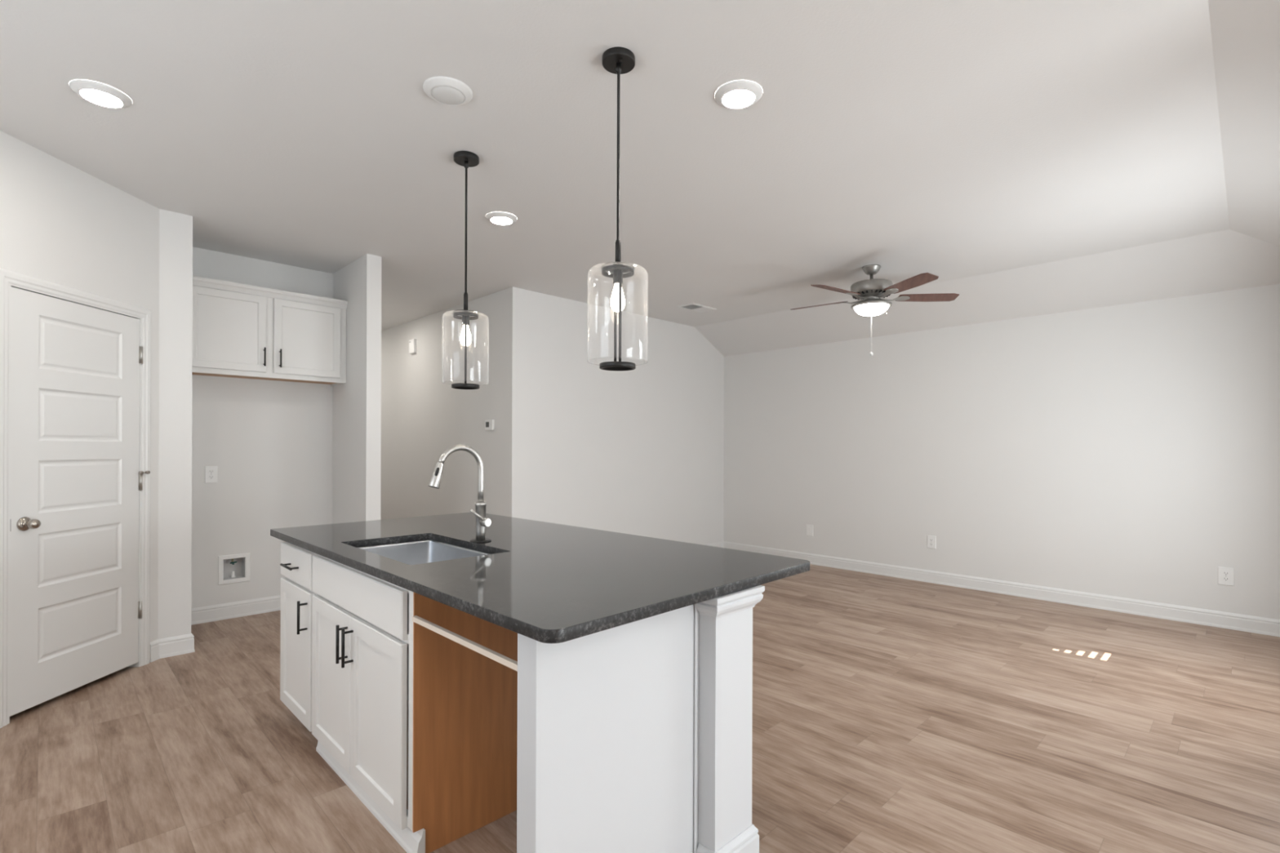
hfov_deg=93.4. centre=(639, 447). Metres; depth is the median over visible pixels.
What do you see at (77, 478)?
door
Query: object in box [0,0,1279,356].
ceiling
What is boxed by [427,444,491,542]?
kitchen faucet
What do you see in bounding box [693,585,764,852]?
post
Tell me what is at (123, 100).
recessed light
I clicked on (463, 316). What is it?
socket
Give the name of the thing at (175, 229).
wall
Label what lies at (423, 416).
wall
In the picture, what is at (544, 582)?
countertop
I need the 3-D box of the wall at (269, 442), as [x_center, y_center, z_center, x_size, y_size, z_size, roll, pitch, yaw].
[-3.084,-0.114,4.628,1.315,2.800,0.120,0,0,-45]
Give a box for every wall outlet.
[204,466,217,483]
[927,535,935,548]
[1217,566,1234,586]
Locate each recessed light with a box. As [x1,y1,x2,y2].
[69,79,132,108]
[485,211,517,225]
[714,80,762,109]
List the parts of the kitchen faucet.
spout, lever, plate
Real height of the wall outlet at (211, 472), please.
0.124 m
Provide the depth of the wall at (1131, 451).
5.18 m
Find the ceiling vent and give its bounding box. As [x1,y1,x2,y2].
[677,302,716,312]
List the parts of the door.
knob, panel, panel, panel, panel, panel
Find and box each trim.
[0,267,151,728]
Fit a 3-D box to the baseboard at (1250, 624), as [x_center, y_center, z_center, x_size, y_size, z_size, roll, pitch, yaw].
[1.089,1.243,5.086,3.516,0.116,12.100,0,0,-45]
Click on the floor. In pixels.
(891, 714)
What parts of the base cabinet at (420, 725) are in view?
door, handle, handle, frame, door, panel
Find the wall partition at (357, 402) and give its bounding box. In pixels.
[332,253,381,524]
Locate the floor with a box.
[0,564,1279,852]
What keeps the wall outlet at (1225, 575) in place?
attached to the wall at (1131, 451)
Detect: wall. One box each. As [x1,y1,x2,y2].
[0,130,159,642]
[157,208,192,639]
[191,246,333,608]
[380,288,505,519]
[504,286,724,544]
[723,284,1279,619]
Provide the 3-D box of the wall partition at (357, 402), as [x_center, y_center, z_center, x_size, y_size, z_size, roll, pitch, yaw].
[-3.538,-0.116,6.101,0.108,2.800,4.345,0,0,-45]
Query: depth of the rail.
1.64 m
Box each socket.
[462,315,469,325]
[613,269,622,284]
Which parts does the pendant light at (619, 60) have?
rod, lamp shade, bulb, rod, rod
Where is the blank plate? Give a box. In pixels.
[806,524,813,536]
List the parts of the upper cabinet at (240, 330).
door, handle, rail, crown, handle, door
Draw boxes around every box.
[217,552,249,585]
[408,338,416,354]
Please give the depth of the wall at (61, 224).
3.18 m
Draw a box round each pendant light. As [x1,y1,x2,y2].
[441,150,485,389]
[586,46,648,370]
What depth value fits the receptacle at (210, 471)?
4.45 m
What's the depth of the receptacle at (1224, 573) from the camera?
4.37 m
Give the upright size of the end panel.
0.866 m
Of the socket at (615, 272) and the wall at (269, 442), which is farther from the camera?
the wall at (269, 442)
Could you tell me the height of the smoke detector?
0.030 m
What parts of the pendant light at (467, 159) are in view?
lamp shade, rod, bulb, rod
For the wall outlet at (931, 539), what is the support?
attached to the wall at (1131, 451)
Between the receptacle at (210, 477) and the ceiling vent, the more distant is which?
the ceiling vent
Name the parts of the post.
scribe strip, moulding, crown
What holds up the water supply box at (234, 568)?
attached to the wall at (269, 442)
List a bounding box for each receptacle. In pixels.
[208,469,213,473]
[208,475,213,479]
[1222,571,1229,575]
[1222,577,1229,581]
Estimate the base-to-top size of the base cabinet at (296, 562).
0.866 m
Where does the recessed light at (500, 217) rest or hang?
in the ceiling
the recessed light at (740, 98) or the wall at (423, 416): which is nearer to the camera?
the recessed light at (740, 98)
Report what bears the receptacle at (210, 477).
attached to the wall outlet at (211, 472)
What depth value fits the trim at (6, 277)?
2.92 m
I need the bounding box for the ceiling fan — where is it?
[790,264,959,355]
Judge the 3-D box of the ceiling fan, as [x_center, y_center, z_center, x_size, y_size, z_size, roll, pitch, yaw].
[1.861,-1.083,4.852,1.295,0.710,1.236,0,0,20]
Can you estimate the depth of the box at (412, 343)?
6.84 m
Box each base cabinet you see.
[280,541,316,732]
[311,554,517,852]
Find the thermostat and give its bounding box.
[484,419,494,430]
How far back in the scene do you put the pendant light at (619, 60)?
2.22 m
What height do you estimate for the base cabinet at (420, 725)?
0.866 m
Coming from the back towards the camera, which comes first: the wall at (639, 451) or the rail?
the wall at (639, 451)
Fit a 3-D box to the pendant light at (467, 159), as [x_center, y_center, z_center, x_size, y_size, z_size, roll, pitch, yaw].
[-0.866,-0.871,3.001,0.224,1.154,0.224,0,0,-16]
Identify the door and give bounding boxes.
[9,286,150,716]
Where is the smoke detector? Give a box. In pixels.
[422,75,472,106]
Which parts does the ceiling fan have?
blade, blade, pull chain, lamp shade, blade, blade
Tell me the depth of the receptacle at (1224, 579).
4.37 m
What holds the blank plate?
attached to the wall at (1131, 451)
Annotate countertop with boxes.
[270,512,809,643]
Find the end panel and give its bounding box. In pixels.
[516,604,693,852]
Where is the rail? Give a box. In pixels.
[412,615,517,671]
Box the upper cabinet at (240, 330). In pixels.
[191,275,347,386]
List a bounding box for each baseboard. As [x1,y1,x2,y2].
[150,595,280,662]
[702,541,1279,636]
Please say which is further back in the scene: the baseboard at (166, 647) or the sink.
the baseboard at (166, 647)
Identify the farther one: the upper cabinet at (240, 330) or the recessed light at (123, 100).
the upper cabinet at (240, 330)

